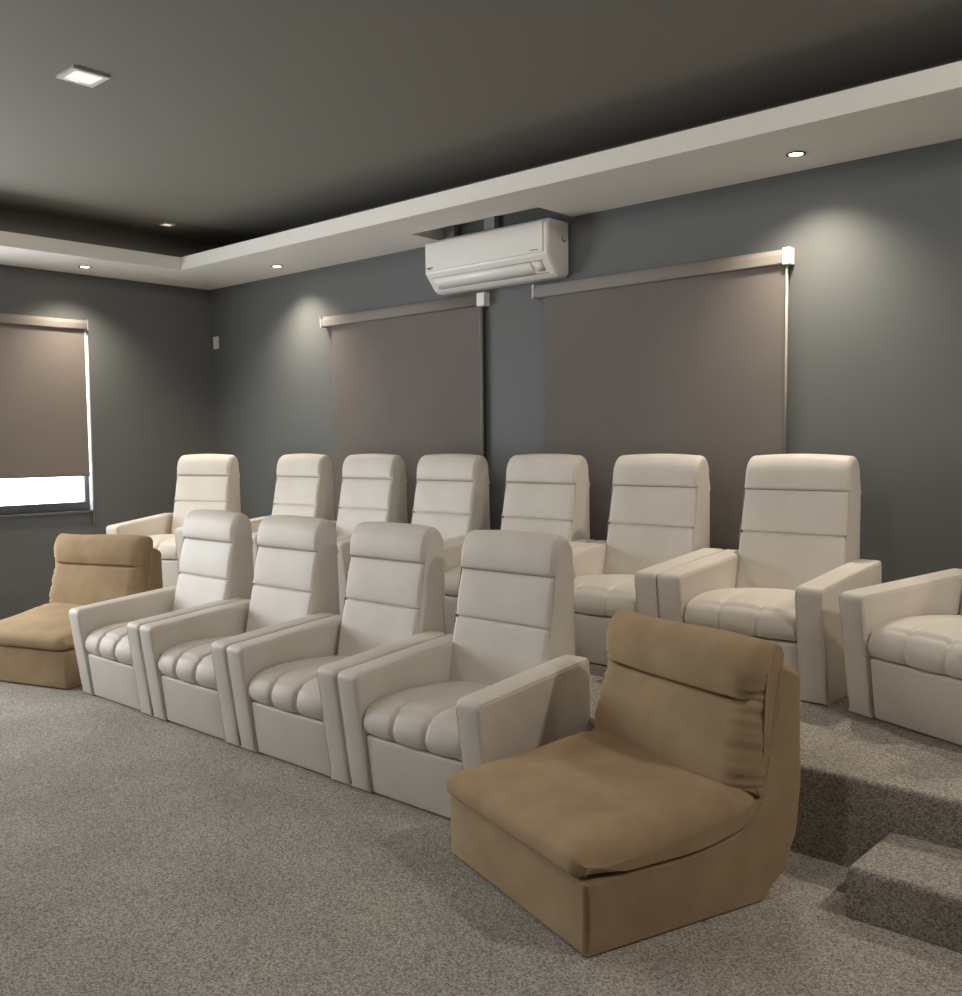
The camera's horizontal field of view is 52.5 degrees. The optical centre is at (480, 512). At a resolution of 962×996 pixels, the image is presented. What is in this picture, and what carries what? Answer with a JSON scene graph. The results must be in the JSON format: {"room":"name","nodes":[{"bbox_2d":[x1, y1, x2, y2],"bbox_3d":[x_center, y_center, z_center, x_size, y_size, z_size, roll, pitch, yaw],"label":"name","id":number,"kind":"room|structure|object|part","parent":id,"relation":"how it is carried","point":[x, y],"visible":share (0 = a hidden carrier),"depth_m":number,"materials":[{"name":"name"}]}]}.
{"room":"home theater","nodes":[
{"label":"home theater","id":0,"kind":"room"},
{"bbox_2d":[0,264,214,619],"bbox_3d":[-5.233,-0.687,6.814,0.160,3.500,7.600,3,6,42],"label":"wall","id":1,"kind":"structure","parent":0,"point":[150,344],"depth_m":8.86,"materials":[{"name":"grey paint"}]},
{"bbox_2d":[0,333,95,517],"bbox_3d":[-3.870,-0.761,8.280,0.150,1.590,1.105,3,6,42],"label":"window","id":2,"kind":"structure","parent":1,"relation":"in","point":[86,504],"depth_m":8.58,"materials":[{"name":"grey"}]},
{"bbox_2d":[0,313,94,523],"bbox_3d":[-3.829,-0.754,8.191,0.066,1.797,1.153,3,6,42],"label":"roller blind","id":3,"kind":"object","parent":2,"relation":"attached to","point":[44,419],"visible":1,"depth_m":8.29,"materials":[{"name":"grey fabric"}]},
{"bbox_3d":[-3.454,-0.745,8.624,0.024,1.710,0.012,3,6,42],"label":"pull chain","id":4,"kind":"part","parent":3,"relation":"part of","materials":[{"name":"grey"}]},
{"bbox_3d":[-3.843,0.023,8.319,0.100,0.020,1.105,3,6,42],"label":"sill","id":5,"kind":"part","parent":2,"relation":"part of","materials":[{"name":"grey"}]},
{"bbox_2d":[0,0,961,244],"bbox_3d":[-1.263,-2.144,3.088,10.600,0.140,7.600,3,6,42],"label":"ceiling","id":6,"kind":"structure","parent":0,"point":[224,122],"depth_m":5.08,"materials":[{"name":"grey paint"}]},
{"bbox_2d":[56,66,109,87],"bbox_3d":[-2.004,-2.191,4.907,0.190,0.012,0.190,3,6,42],"label":"recessed light","id":7,"kind":"object","parent":6,"relation":"in","point":[78,75],"visible":1,"depth_m":4.90,"materials":[{"name":"white plastic"}]},
{"bbox_2d":[159,222,175,226],"bbox_3d":[-2.641,-2.422,8.203,0.100,0.012,0.100,3,6,42],"label":"recessed light","id":8,"kind":"object","parent":6,"relation":"in","point":[167,224],"visible":1,"depth_m":8.19,"materials":[{"name":"white"}]},
{"bbox_2d":[0,58,961,256],"bbox_3d":[-1.261,-1.950,3.102,10.600,0.250,7.600,3,6,42],"label":"cove","id":9,"kind":"object","parent":6,"relation":"attached to","point":[14,221],"visible":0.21,"depth_m":8.02,"materials":[{"name":"grey paint"}]},
{"bbox_2d":[0,681,961,995],"bbox_3d":[-1.228,1.327,3.337,10.600,0.100,7.600,3,6,42],"label":"floor","id":10,"kind":"structure","parent":0,"point":[142,854],"depth_m":3.19,"materials":[{"name":"grey carpet"}]},
{"bbox_2d":[0,533,162,688],"bbox_3d":[-2.771,0.616,6.529,0.862,0.891,0.911,1,5,24],"label":"lounge chair","id":11,"kind":"object","parent":10,"relation":"on","point":[37,647],"visible":0.73,"depth_m":6.59,"materials":[{"name":"brown fabric"}]},
{"bbox_2d":[0,602,83,650],"bbox_3d":[-2.809,0.740,6.449,0.862,0.175,0.717,1,5,24],"label":"seat cushion","id":12,"kind":"object","parent":11,"relation":"on","point":[45,627],"depth_m":6.18,"materials":[{"name":"brown fabric"}]},
{"bbox_2d":[49,533,152,604],"bbox_3d":[-2.660,0.414,6.765,0.854,0.525,0.214,1,5,24],"label":"cushion","id":13,"kind":"object","parent":11,"relation":"on","point":[89,569],"depth_m":6.68,"materials":[{"name":"brown fabric"}]},
{"bbox_2d":[69,510,253,715],"bbox_3d":[-1.887,0.549,5.902,0.829,1.097,0.868,3,6,42],"label":"recliner chair","id":14,"kind":"object","parent":10,"relation":"on","point":[216,568],"visible":0.73,"depth_m":5.86,"materials":[{"name":"beige leather"}]},
{"bbox_3d":[-1.967,0.747,5.825,0.567,0.169,0.593,3,6,42],"label":"seat","id":15,"kind":"part","parent":14,"relation":"part of","materials":[{"name":"white leather"}]},
{"bbox_3d":[-2.185,0.791,6.110,0.128,0.581,0.748,3,6,42],"label":"arm","id":16,"kind":"part","parent":14,"relation":"part of"},
{"bbox_3d":[-1.665,0.820,5.640,0.128,0.581,0.748,3,6,42],"label":"arm","id":17,"kind":"part","parent":14,"relation":"part of"},
{"bbox_3d":[-1.669,0.470,6.041,0.567,0.630,0.283,3,6,42],"label":"backrest","id":18,"kind":"part","parent":14,"relation":"part of","materials":[{"name":"beige leather"}]},
{"bbox_2d":[139,515,339,746],"bbox_3d":[-1.266,0.583,5.340,0.829,1.097,0.868,3,6,42],"label":"recliner chair","id":19,"kind":"object","parent":10,"relation":"on","point":[295,582],"visible":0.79,"depth_m":5.31,"materials":[{"name":"beige leather"}]},
{"bbox_3d":[-1.345,0.781,5.263,0.567,0.169,0.593,3,6,42],"label":"seat","id":20,"kind":"part","parent":19,"relation":"part of","materials":[{"name":"white leather"}]},
{"bbox_3d":[-1.563,0.826,5.548,0.128,0.581,0.748,3,6,42],"label":"arm","id":21,"kind":"part","parent":19,"relation":"part of"},
{"bbox_3d":[-1.044,0.854,5.079,0.128,0.581,0.748,3,6,42],"label":"arm","id":22,"kind":"part","parent":19,"relation":"part of"},
{"bbox_3d":[-1.074,0.503,5.502,0.567,0.630,0.283,3,6,42],"label":"backrest","id":23,"kind":"part","parent":19,"relation":"part of","materials":[{"name":"beige leather"}]},
{"bbox_2d":[226,522,445,784],"bbox_3d":[-0.644,0.617,4.778,0.829,1.097,0.868,3,6,42],"label":"recliner chair","id":24,"kind":"object","parent":10,"relation":"on","point":[284,684],"visible":0.79,"depth_m":4.75,"materials":[{"name":"beige leather"}]},
{"bbox_3d":[-0.942,0.860,4.986,0.128,0.581,0.748,3,6,42],"label":"arm","id":25,"kind":"part","parent":24,"relation":"part of"},
{"bbox_3d":[-0.724,0.815,4.702,0.567,0.169,0.593,3,6,42],"label":"seat","id":26,"kind":"part","parent":24,"relation":"part of","materials":[{"name":"white leather"}]},
{"bbox_3d":[-0.422,0.888,4.516,0.128,0.581,0.748,3,6,42],"label":"arm","id":27,"kind":"part","parent":24,"relation":"part of"},
{"bbox_3d":[-0.464,0.536,4.950,0.567,0.630,0.283,3,6,42],"label":"backrest","id":28,"kind":"part","parent":24,"relation":"part of","materials":[{"name":"white leather"}]},
{"bbox_2d":[337,530,591,818],"bbox_3d":[-0.023,0.651,4.216,0.829,1.097,0.868,3,6,42],"label":"recliner chair","id":29,"kind":"object","parent":10,"relation":"on","point":[509,680],"visible":0.92,"depth_m":4.17,"materials":[{"name":"beige leather"}]},
{"bbox_3d":[-0.321,0.893,4.424,0.128,0.581,0.748,3,6,42],"label":"arm","id":30,"kind":"part","parent":29,"relation":"part of"},
{"bbox_3d":[-0.103,0.849,4.140,0.567,0.169,0.593,3,6,42],"label":"seat","id":31,"kind":"part","parent":29,"relation":"part of","materials":[{"name":"white leather"}]},
{"bbox_3d":[0.128,0.569,4.415,0.567,0.630,0.283,3,6,42],"label":"backrest","id":32,"kind":"part","parent":29,"relation":"part of","materials":[{"name":"white leather"}]},
{"bbox_3d":[0.199,0.922,3.955,0.128,0.581,0.748,3,6,42],"label":"arm","id":33,"kind":"part","parent":29,"relation":"part of"},
{"bbox_2d":[446,609,799,956],"bbox_3d":[0.459,0.831,3.371,0.911,0.849,0.862,-3,5,-29],"label":"lounge chair","id":34,"kind":"object","parent":10,"relation":"on","point":[679,807],"visible":1,"depth_m":3.16,"materials":[{"name":"brown fabric"}]},
{"bbox_2d":[446,729,758,876],"bbox_3d":[0.376,0.947,3.331,0.717,0.166,0.862,-3,5,-29],"label":"seat cushion","id":35,"kind":"object","parent":34,"relation":"on","point":[595,802],"depth_m":3.12,"materials":[{"name":"brown fabric"}]},
{"bbox_2d":[594,609,783,796],"bbox_3d":[0.697,0.645,3.492,0.214,0.500,0.854,-3,5,-29],"label":"cushion","id":36,"kind":"object","parent":34,"relation":"on","point":[703,702],"depth_m":3.30,"materials":[{"name":"brown fabric"}]},
{"bbox_2d":[588,662,961,867],"bbox_3d":[1.004,0.967,5.037,9.600,0.327,2.050,3,6,42],"label":"platform","id":37,"kind":"object","parent":10,"relation":"on","point":[863,779],"depth_m":3.46,"materials":[{"name":"grey carpet"}]},
{"bbox_2d":[106,454,240,587],"bbox_3d":[-2.490,0.068,8.123,0.829,1.097,0.868,1,4,24],"label":"recliner chair","id":38,"kind":"object","parent":37,"relation":"on","point":[203,481],"visible":0.56,"depth_m":8.23,"materials":[{"name":"beige leather"}]},
{"bbox_3d":[-2.833,0.318,8.227,0.128,0.581,0.748,1,4,24],"label":"arm","id":39,"kind":"part","parent":38,"relation":"part of"},
{"bbox_3d":[-2.537,0.266,8.026,0.567,0.169,0.593,1,4,24],"label":"seat","id":40,"kind":"part","parent":38,"relation":"part of","materials":[{"name":"beige leather"}]},
{"bbox_3d":[-2.191,0.332,7.946,0.128,0.581,0.748,1,4,24],"label":"arm","id":41,"kind":"part","parent":38,"relation":"part of"},
{"bbox_3d":[-2.357,-0.016,8.336,0.567,0.630,0.283,1,4,24],"label":"backrest","id":42,"kind":"part","parent":38,"relation":"part of","materials":[{"name":"beige leather"}]},
{"bbox_2d":[249,454,334,569],"bbox_3d":[-1.629,0.099,7.569,0.829,1.097,0.868,3,6,42],"label":"recliner chair","id":43,"kind":"object","parent":37,"relation":"on","point":[304,486],"visible":0.3,"depth_m":7.60,"materials":[{"name":"beige leather"}]},
{"bbox_3d":[-1.407,0.369,7.308,0.128,0.581,0.748,3,6,42],"label":"arm","id":44,"kind":"part","parent":43,"relation":"part of"},
{"bbox_3d":[-1.927,0.341,7.777,0.128,0.581,0.748,3,6,42],"label":"arm","id":45,"kind":"part","parent":43,"relation":"part of"},
{"bbox_3d":[-1.430,0.019,7.725,0.567,0.630,0.283,3,6,42],"label":"backrest","id":46,"kind":"part","parent":43,"relation":"part of","materials":[{"name":"beige leather"}]},
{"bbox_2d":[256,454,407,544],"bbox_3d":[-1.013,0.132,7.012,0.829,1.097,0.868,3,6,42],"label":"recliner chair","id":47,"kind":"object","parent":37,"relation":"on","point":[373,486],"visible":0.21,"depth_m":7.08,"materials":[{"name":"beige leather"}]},
{"bbox_3d":[-0.791,0.403,6.751,0.128,0.581,0.748,3,6,42],"label":"arm","id":48,"kind":"part","parent":47,"relation":"part of"},
{"bbox_3d":[-0.821,0.052,7.174,0.567,0.630,0.283,3,6,42],"label":"backrest","id":49,"kind":"part","parent":47,"relation":"part of","materials":[{"name":"beige leather"}]},
{"bbox_2d":[337,454,489,614],"bbox_3d":[-0.397,0.166,6.455,0.829,1.097,0.868,3,6,42],"label":"recliner chair","id":50,"kind":"object","parent":37,"relation":"on","point":[452,490],"visible":0.2,"depth_m":6.50,"materials":[{"name":"beige leather"}]},
{"bbox_3d":[-0.695,0.408,6.664,0.128,0.581,0.748,3,6,42],"label":"arm","id":51,"kind":"part","parent":50,"relation":"part of"},
{"bbox_3d":[-0.228,0.085,6.638,0.567,0.630,0.283,3,6,42],"label":"backrest","id":52,"kind":"part","parent":50,"relation":"part of","materials":[{"name":"beige leather"}]},
{"bbox_3d":[-0.175,0.437,6.194,0.128,0.581,0.748,3,6,42],"label":"arm","id":53,"kind":"part","parent":50,"relation":"part of"},
{"bbox_2d":[443,454,596,634],"bbox_3d":[0.218,0.200,5.898,0.829,1.097,0.868,3,6,42],"label":"recliner chair","id":54,"kind":"object","parent":37,"relation":"on","point":[545,493],"visible":0.34,"depth_m":5.95,"materials":[{"name":"beige leather"}]},
{"bbox_3d":[0.139,0.397,5.822,0.567,0.169,0.593,3,6,42],"label":"seat","id":55,"kind":"part","parent":54,"relation":"part of","materials":[{"name":"beige leather"}]},
{"bbox_3d":[-0.079,0.442,6.107,0.128,0.581,0.748,3,6,42],"label":"arm","id":56,"kind":"part","parent":54,"relation":"part of"},
{"bbox_3d":[0.381,0.118,6.087,0.567,0.630,0.283,3,6,42],"label":"backrest","id":57,"kind":"part","parent":54,"relation":"part of","materials":[{"name":"beige leather"}]},
{"bbox_3d":[0.441,0.471,5.637,0.128,0.581,0.748,3,6,42],"label":"arm","id":58,"kind":"part","parent":54,"relation":"part of"},
{"bbox_2d":[572,454,722,664],"bbox_3d":[0.834,0.234,5.341,0.829,1.097,0.868,3,6,42],"label":"recliner chair","id":59,"kind":"object","parent":37,"relation":"on","point":[659,519],"visible":0.6,"depth_m":5.39,"materials":[{"name":"beige leather"}]},
{"bbox_3d":[0.537,0.476,5.550,0.128,0.581,0.748,3,6,42],"label":"arm","id":60,"kind":"part","parent":59,"relation":"part of"},
{"bbox_3d":[0.755,0.431,5.265,0.567,0.169,0.593,3,6,42],"label":"seat","id":61,"kind":"part","parent":59,"relation":"part of","materials":[{"name":"beige leather"}]},
{"bbox_3d":[0.989,0.151,5.537,0.567,0.630,0.283,3,6,42],"label":"backrest","id":62,"kind":"part","parent":59,"relation":"part of","materials":[{"name":"beige leather"}]},
{"bbox_3d":[1.056,0.504,5.080,0.128,0.581,0.748,3,6,42],"label":"arm","id":63,"kind":"part","parent":59,"relation":"part of"},
{"bbox_2d":[657,454,881,704],"bbox_3d":[1.450,0.267,4.784,0.829,1.097,0.868,3,6,42],"label":"recliner chair","id":64,"kind":"object","parent":37,"relation":"on","point":[799,550],"visible":0.81,"depth_m":4.77,"materials":[{"name":"beige leather"}]},
{"bbox_3d":[1.153,0.510,4.993,0.128,0.581,0.748,3,6,42],"label":"arm","id":65,"kind":"part","parent":64,"relation":"part of"},
{"bbox_3d":[1.371,0.465,4.708,0.567,0.169,0.593,3,6,42],"label":"seat","id":66,"kind":"part","parent":64,"relation":"part of","materials":[{"name":"white leather"}]},
{"bbox_3d":[1.609,0.185,4.977,0.567,0.630,0.283,3,6,42],"label":"backrest","id":67,"kind":"part","parent":64,"relation":"part of","materials":[{"name":"beige leather"}]},
{"bbox_3d":[1.672,0.538,4.523,0.128,0.581,0.748,3,6,42],"label":"arm","id":68,"kind":"part","parent":64,"relation":"part of"},
{"bbox_2d":[839,568,961,745],"bbox_3d":[2.075,0.323,3.924,0.868,1.097,0.829,-3,5,-25],"label":"recliner chair","id":69,"kind":"object","parent":37,"relation":"on","point":[902,639],"visible":1,"depth_m":3.97,"materials":[{"name":"beige leather"}]},
{"bbox_3d":[1.967,0.518,3.886,0.593,0.169,0.567,-3,5,-25],"label":"seat","id":70,"kind":"part","parent":69,"relation":"part of","materials":[{"name":"white leather"}]},
{"bbox_2d":[846,833,961,952],"bbox_3d":[2.511,1.247,2.065,3.360,0.165,0.350,3,6,42],"label":"step","id":71,"kind":"structure","parent":10,"relation":"on","point":[912,887],"depth_m":2.99,"materials":[{"name":"grey carpet"}]},
{"bbox_2d":[0,61,961,289],"bbox_3d":[-1.260,-1.780,3.114,10.600,0.130,7.600,3,6,42],"label":"ceiling","id":72,"kind":"structure","parent":0,"point":[924,107],"depth_m":5.74,"materials":[{"name":"white paint"}]},
{"bbox_2d":[271,265,282,267],"bbox_3d":[-1.722,-2.074,8.229,0.104,0.006,0.104,3,6,42],"label":"recessed light","id":73,"kind":"object","parent":72,"relation":"in","point":[273,266],"visible":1,"depth_m":8.23,"materials":[{"name":"grey metal"}]},
{"bbox_2d":[786,151,805,157],"bbox_3d":[1.660,-1.887,5.138,0.104,0.006,0.104,3,6,42],"label":"recessed light","id":74,"kind":"object","parent":72,"relation":"in","point":[793,154],"visible":1,"depth_m":5.14,"materials":[{"name":"grey metal"}]},
{"bbox_3d":[1.660,-1.888,5.138,0.067,0.004,0.067,-4,5,-40],"label":"bulb","id":75,"kind":"part","parent":74,"relation":"part of","materials":[{"name":"white glass"}]},
{"bbox_2d":[210,138,961,582],"bbox_3d":[1.296,-0.705,6.125,10.760,3.500,0.150,3,6,42],"label":"wall","id":76,"kind":"structure","parent":0,"point":[874,351],"depth_m":5.51,"materials":[{"name":"grey paint"}]},
{"bbox_2d":[213,336,218,348],"bbox_3d":[-2.571,-1.642,9.453,0.090,0.120,0.012,3,6,42],"label":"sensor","id":77,"kind":"object","parent":76,"relation":"attached to","point":[215,339],"visible":1,"depth_m":9.45,"materials":[{"name":"white plastic"}]},
{"bbox_2d":[320,292,489,523],"bbox_3d":[-0.644,-0.754,7.734,1.877,1.747,0.066,3,6,42],"label":"roller blind","id":78,"kind":"object","parent":76,"relation":"attached to","point":[408,382],"visible":0.79,"depth_m":7.65,"materials":[{"name":"grey fabric"}]},
{"bbox_3d":[0.004,-0.769,7.132,0.009,1.450,0.024,3,6,42],"label":"pull chain","id":79,"kind":"part","parent":78,"relation":"part of","materials":[{"name":"grey"}]},
{"bbox_2d":[445,216,498,238],"bbox_3d":[-0.070,-2.061,7.121,0.490,0.130,0.050,3,6,42],"label":"brackets","id":80,"kind":"object","parent":76,"relation":"attached to","point":[490,223],"depth_m":7.00,"materials":[{"name":"grey plastic"}]},
{"bbox_2d":[425,218,567,295],"bbox_3d":[0.086,-1.784,6.870,1.160,0.372,0.244,3,6,42],"label":"air conditioner","id":81,"kind":"object","parent":76,"relation":"attached to","point":[536,250],"visible":1,"depth_m":6.71,"materials":[{"name":"white plastic"}]},
{"bbox_3d":[0.001,-1.843,6.788,1.099,0.203,0.015,3,6,42],"label":"panel","id":82,"kind":"part","parent":81,"relation":"part of","materials":[{"name":"white plastic"}]},
{"bbox_3d":[0.389,-1.648,6.527,0.080,0.065,0.055,3,6,42],"label":"display panel","id":83,"kind":"part","parent":81,"relation":"part of","materials":[{"name":"white plastic"}]},
{"bbox_2d":[532,247,794,549],"bbox_3d":[1.072,-0.635,6.185,1.867,1.797,0.066,3,6,42],"label":"roller blind","id":84,"kind":"object","parent":76,"relation":"attached to","point":[688,358],"visible":0.77,"depth_m":6.04,"materials":[{"name":"grey fabric"}]},
{"bbox_3d":[1.739,-0.674,5.564,0.009,1.450,0.024,3,6,42],"label":"pull chain","id":85,"kind":"part","parent":84,"relation":"part of","materials":[{"name":"grey"}]}
]}

